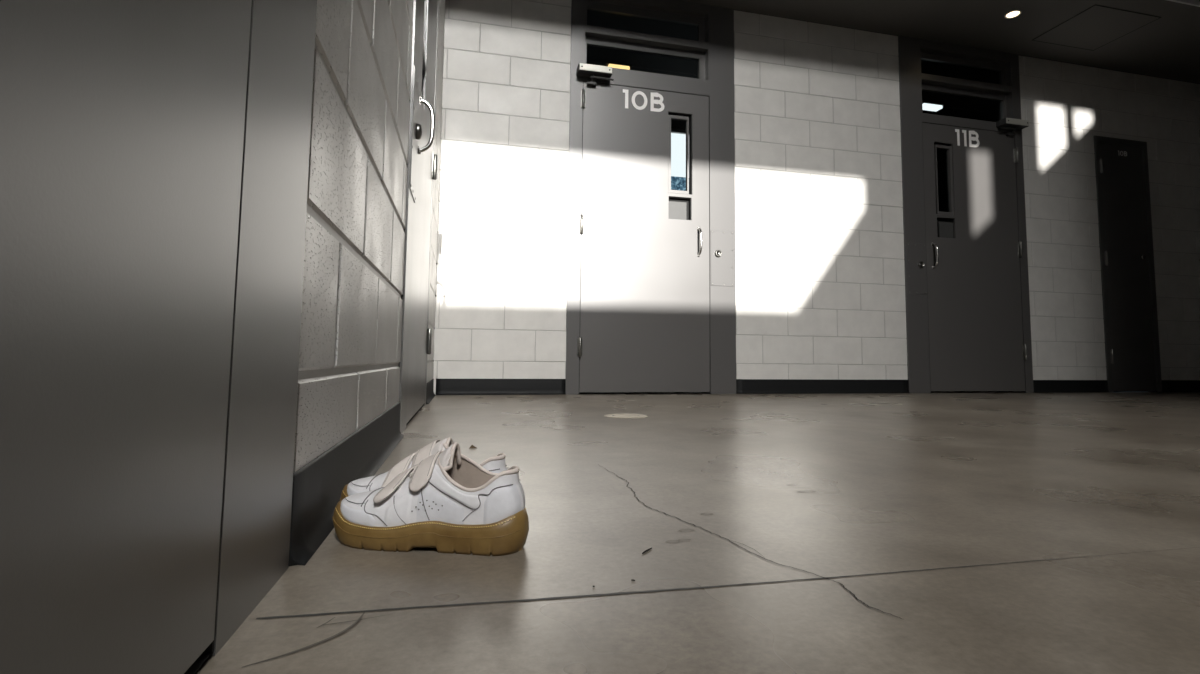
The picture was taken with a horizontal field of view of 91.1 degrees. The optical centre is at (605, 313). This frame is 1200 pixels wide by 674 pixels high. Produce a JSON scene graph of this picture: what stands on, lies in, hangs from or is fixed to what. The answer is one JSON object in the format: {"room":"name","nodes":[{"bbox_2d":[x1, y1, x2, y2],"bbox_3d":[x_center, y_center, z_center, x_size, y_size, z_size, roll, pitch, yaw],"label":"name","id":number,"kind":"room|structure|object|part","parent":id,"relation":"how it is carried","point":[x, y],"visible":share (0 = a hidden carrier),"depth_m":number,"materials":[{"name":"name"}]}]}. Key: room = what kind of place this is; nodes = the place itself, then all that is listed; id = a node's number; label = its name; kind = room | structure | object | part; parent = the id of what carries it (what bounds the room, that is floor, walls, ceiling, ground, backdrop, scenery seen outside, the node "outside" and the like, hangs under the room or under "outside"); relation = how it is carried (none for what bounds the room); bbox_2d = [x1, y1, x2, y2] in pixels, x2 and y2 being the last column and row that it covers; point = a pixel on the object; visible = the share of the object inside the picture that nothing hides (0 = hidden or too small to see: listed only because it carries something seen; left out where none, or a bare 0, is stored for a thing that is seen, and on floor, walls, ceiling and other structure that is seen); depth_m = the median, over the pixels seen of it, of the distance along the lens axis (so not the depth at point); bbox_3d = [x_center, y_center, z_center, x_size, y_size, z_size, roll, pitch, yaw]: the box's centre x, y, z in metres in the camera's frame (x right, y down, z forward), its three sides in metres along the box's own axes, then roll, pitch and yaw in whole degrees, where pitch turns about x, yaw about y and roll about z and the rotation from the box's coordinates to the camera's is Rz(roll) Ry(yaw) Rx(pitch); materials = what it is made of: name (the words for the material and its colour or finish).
{"room":"prison interior","nodes":[
{"label":"prison interior","id":0,"kind":"room"},
{"bbox_2d":[293,0,444,472],"bbox_3d":[-0.015,-2.216,-0.488,0.005,4.815,8.939,2,-5,-13],"label":"wall","id":1,"kind":"structure","parent":0,"point":[351,330],"depth_m":1.01,"materials":[{"name":"white brick"}]},
{"bbox_2d":[0,0,316,673],"bbox_3d":[-0.221,-1.164,0.169,0.157,2.814,1.215,2,-5,-13],"label":"door","id":2,"kind":"structure","parent":1,"relation":"in","point":[154,154],"depth_m":0.35,"materials":[{"name":"grey metal"}]},
{"bbox_3d":[-0.247,-1.165,0.162,0.103,2.814,1.215,2,-5,-13],"label":"frame","id":3,"kind":"part","parent":2,"relation":"part of","materials":[{"name":"grey metal"}]},
{"bbox_2d":[289,402,403,565],"bbox_3d":[-0.477,0.274,1.209,0.019,0.101,1.130,2,-5,-13],"label":"baseboard","id":4,"kind":"structure","parent":1,"relation":"attached to","point":[318,486],"depth_m":0.84,"materials":[{"name":"black plastic"}]},
{"bbox_2d":[399,0,438,433],"bbox_3d":[-0.764,-0.994,2.444,0.160,2.814,1.215,2,-5,-13],"label":"door","id":5,"kind":"structure","parent":1,"relation":"in","point":[416,336],"depth_m":2.19,"materials":[{"name":"grey metal"}]},
{"bbox_3d":[-0.625,-0.579,1.927,0.004,0.395,0.180,2,-5,-13],"label":"lock plate","id":6,"kind":"part","parent":5,"relation":"part of","materials":[{"name":"grey metal"}]},
{"bbox_3d":[-0.643,-0.674,2.116,0.058,0.212,0.020,2,-5,-13],"label":"pull handle","id":7,"kind":"part","parent":5,"relation":"part of","materials":[{"name":"silver metal"}]},
{"bbox_2d":[426,379,434,403],"bbox_3d":[-0.977,0.430,3.300,0.019,0.101,0.752,2,-5,-13],"label":"baseboard","id":8,"kind":"structure","parent":1,"relation":"attached to","point":[430,395],"depth_m":3.24,"materials":[{"name":"black plastic"}]},
{"bbox_2d":[433,0,697,367],"bbox_3d":[-0.058,-1.002,5.410,3.900,3.300,2.500,2,-5,-13],"label":"wall","id":9,"kind":"structure","parent":0,"point":[642,62],"depth_m":5.91,"materials":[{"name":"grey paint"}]},
{"bbox_2d":[605,61,631,69],"bbox_3d":[0.100,-1.939,4.656,0.210,0.046,0.090,2,-5,-13],"label":"light","id":10,"kind":"object","parent":9,"relation":"attached to","point":[609,64],"visible":0.49,"depth_m":4.61,"materials":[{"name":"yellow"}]},
{"bbox_2d":[608,64,629,69],"bbox_3d":[0.101,-1.931,4.651,0.170,0.030,0.080,2,-5,-13],"label":"diffuser","id":11,"kind":"object","parent":10,"relation":"attached to","point":[621,66],"depth_m":4.61,"materials":[{"name":"beige plastic"}]},
{"bbox_2d":[671,128,685,190],"bbox_3d":[0.899,-1.754,6.957,0.481,0.841,0.048,2,-5,-13],"label":"window","id":12,"kind":"structure","parent":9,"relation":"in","point":[678,136],"depth_m":6.96,"materials":[{"name":"clear glass"}]},
{"bbox_3d":[0.899,-1.754,6.957,0.481,0.841,0.048,2,-5,-13],"label":"frame","id":13,"kind":"part","parent":12,"relation":"part of","materials":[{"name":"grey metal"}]},
{"bbox_2d":[194,392,1199,673],"bbox_3d":[4.105,0.475,1.765,9.500,0.121,12.089,2,-5,-13],"label":"floor","id":14,"kind":"structure","parent":0,"point":[1006,532],"depth_m":0.72,"materials":[{"name":"concrete"}]},
{"bbox_2d":[340,437,507,499],"bbox_3d":[-0.258,0.240,0.860,0.260,0.120,0.092,0,-4,5],"label":"sneaker","id":15,"kind":"object","parent":14,"relation":"on","point":[496,464],"visible":0.31,"depth_m":0.84,"materials":[{"name":"leather"}]},
{"bbox_2d":[332,442,528,555],"bbox_3d":[-0.226,0.228,0.750,0.260,0.128,0.092,-1,-5,15],"label":"sneaker","id":16,"kind":"object","parent":14,"relation":"on","point":[447,502],"visible":1,"depth_m":0.72,"materials":[{"name":"leather"}]},
{"bbox_3d":[-0.253,0.240,0.721,0.034,0.044,0.007,0,-4,3],"label":"vamp panel","id":17,"kind":"part","parent":16,"relation":"part of","materials":[{"name":"white leather"}]},
{"bbox_3d":[-0.200,0.234,0.716,0.059,0.045,0.007,0,-4,11],"label":"panel","id":18,"kind":"part","parent":16,"relation":"part of","materials":[{"name":"white leather"}]},
{"bbox_2d":[483,484,520,523],"bbox_3d":[-0.123,0.233,0.714,0.046,0.047,0.013,3,-5,-27],"label":"heels","id":19,"kind":"structure","parent":16,"relation":"on","point":[502,503],"depth_m":0.71,"materials":[{"name":"white leather"}]},
{"bbox_2d":[604,414,647,417],"bbox_3d":[0.085,0.423,2.434,0.180,0.004,0.180,2,-5,-13],"label":"cover plate","id":20,"kind":"object","parent":14,"relation":"on","point":[607,415],"visible":1,"depth_m":2.42,"materials":[{"name":"beige"}]},
{"bbox_2d":[433,0,1199,394],"bbox_3d":[3.414,-0.767,4.832,9.200,2.815,0.003,2,-5,-13],"label":"wall","id":21,"kind":"structure","parent":0,"point":[819,236],"depth_m":4.38,"materials":[{"name":"white brick"}]},
{"bbox_2d":[436,379,565,394],"bbox_3d":[-0.657,0.468,3.756,0.817,0.101,0.019,2,-5,-13],"label":"baseboard","id":22,"kind":"structure","parent":21,"relation":"attached to","point":[443,386],"depth_m":3.76,"materials":[{"name":"black plastic"}]},
{"bbox_2d":[565,0,735,394],"bbox_3d":[0.341,-0.855,4.099,1.210,2.814,0.208,2,-5,-13],"label":"door","id":23,"kind":"structure","parent":21,"relation":"in","point":[651,270],"depth_m":4.08,"materials":[{"name":"grey metal"}]},
{"bbox_3d":[-0.035,-1.589,4.027,0.180,0.062,0.064,2,-5,-13],"label":"closer arm","id":24,"kind":"part","parent":23,"relation":"part of","materials":[{"name":"grey metal"}]},
{"bbox_2d":[669,201,685,219],"bbox_3d":[0.507,-0.723,4.142,0.132,0.125,0.006,2,-5,-13],"label":"grille","id":25,"kind":"object","parent":23,"relation":"attached to","point":[677,209],"depth_m":4.14,"materials":[{"name":"metal"}]},
{"bbox_3d":[0.661,-0.506,4.115,0.020,0.212,0.058,2,-5,-13],"label":"pull handle","id":26,"kind":"part","parent":23,"relation":"part of","materials":[{"name":"silver metal"}]},
{"bbox_3d":[0.829,-0.391,4.171,0.175,0.395,0.004,2,-5,-13],"label":"lock plate","id":27,"kind":"part","parent":23,"relation":"part of","materials":[{"name":"grey metal"}]},
{"bbox_2d":[736,379,908,393],"bbox_3d":[1.607,0.533,4.292,1.419,0.101,0.019,2,-5,-13],"label":"baseboard","id":28,"kind":"structure","parent":21,"relation":"attached to","point":[743,386],"depth_m":4.28,"materials":[{"name":"black plastic"}]},
{"bbox_2d":[898,36,1033,392],"bbox_3d":[2.878,-0.782,4.700,1.168,2.814,0.208,2,-5,-13],"label":"door","id":29,"kind":"structure","parent":21,"relation":"in","point":[968,324],"depth_m":4.68,"materials":[{"name":"grey metal"}]},
{"bbox_3d":[2.405,-0.345,4.545,0.172,0.395,0.004,2,-5,-13],"label":"lock plate","id":30,"kind":"part","parent":29,"relation":"part of","materials":[{"name":"grey metal"}]},
{"bbox_3d":[2.559,-0.451,4.565,0.020,0.212,0.058,2,-5,-13],"label":"pull handle","id":31,"kind":"part","parent":29,"relation":"part of","materials":[{"name":"silver metal"}]},
{"bbox_2d":[938,222,953,237],"bbox_3d":[2.697,-0.660,4.661,0.132,0.125,0.006,2,-5,-13],"label":"grille","id":32,"kind":"object","parent":29,"relation":"attached to","point":[945,229],"depth_m":4.66,"materials":[{"name":"metal"}]},
{"bbox_3d":[3.279,-1.494,4.812,0.180,0.062,0.064,2,-5,-13],"label":"closer arm","id":33,"kind":"part","parent":29,"relation":"part of","materials":[{"name":"grey metal"}]},
{"bbox_2d":[1033,380,1108,392],"bbox_3d":[3.812,0.597,4.815,0.778,0.101,0.019,2,-5,-13],"label":"baseboard","id":34,"kind":"structure","parent":21,"relation":"attached to","point":[1040,386],"depth_m":4.82,"materials":[{"name":"black plastic"}]},
{"bbox_2d":[1093,135,1161,391],"bbox_3d":[4.482,-0.427,5.079,0.590,2.197,0.085,2,-5,-13],"label":"door","id":35,"kind":"structure","parent":21,"relation":"in","point":[1131,334],"depth_m":5.05,"materials":[{"name":"grey metal"}]},
{"bbox_2d":[1162,380,1199,391],"bbox_3d":[6.320,0.668,5.409,3.200,0.101,0.019,2,-5,-13],"label":"baseboard","id":36,"kind":"structure","parent":21,"relation":"attached to","point":[1167,385],"depth_m":5.10,"materials":[{"name":"black plastic"}]},
{"bbox_2d":[679,0,1199,83],"bbox_3d":[3.441,-2.338,4.582,9.350,0.280,1.024,2,-5,-13],"label":"ceiling","id":37,"kind":"structure","parent":0,"point":[1167,47],"depth_m":4.48,"materials":[{"name":"grey paint"}]},
{"bbox_2d":[1004,10,1021,18],"bbox_3d":[3.021,-2.215,4.364,0.108,0.008,0.108,2,-5,-13],"label":"recessed light","id":38,"kind":"object","parent":37,"relation":"in","point":[1012,14],"visible":1,"depth_m":4.36,"materials":[{"name":"grey plastic"}]},
{"bbox_2d":[1034,6,1157,49],"bbox_3d":[3.775,-2.196,4.546,0.618,0.004,0.478,2,-5,-13],"label":"ceiling access panel","id":39,"kind":"object","parent":37,"relation":"attached to","point":[1097,26],"depth_m":4.53,"materials":[{"name":"grey"}]},
{"bbox_2d":[1032,4,1160,50],"bbox_3d":[3.775,-2.195,4.546,0.630,0.004,0.490,2,-5,-13],"label":"trim","id":40,"kind":"structure","parent":37,"relation":"attached to","point":[1095,4],"depth_m":4.42,"materials":[{"name":"black"}]},
{"bbox_2d":[1168,0,1199,6],"bbox_3d":[3.610,-2.372,4.090,9.250,0.284,0.012,2,-5,-13],"label":"trim","id":41,"kind":"structure","parent":37,"relation":"attached to","point":[1189,2],"depth_m":4.21,"materials":[{"name":"grey"}]},
{"bbox_2d":[921,60,1000,211],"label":"window","id":42,"kind":"structure","parent":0,"point":[954,106],"depth_m":6.28,"materials":[{"name":"black glass"}]},
{"bbox_2d":[922,101,943,111],"bbox_3d":[2.936,-1.871,5.329,0.240,0.046,0.090,2,-5,-13],"label":"light","id":43,"kind":"object","parent":42,"relation":"attached to","point":[929,106],"visible":0.74,"depth_m":5.29,"materials":[{"name":"grey plastic"}]}
]}

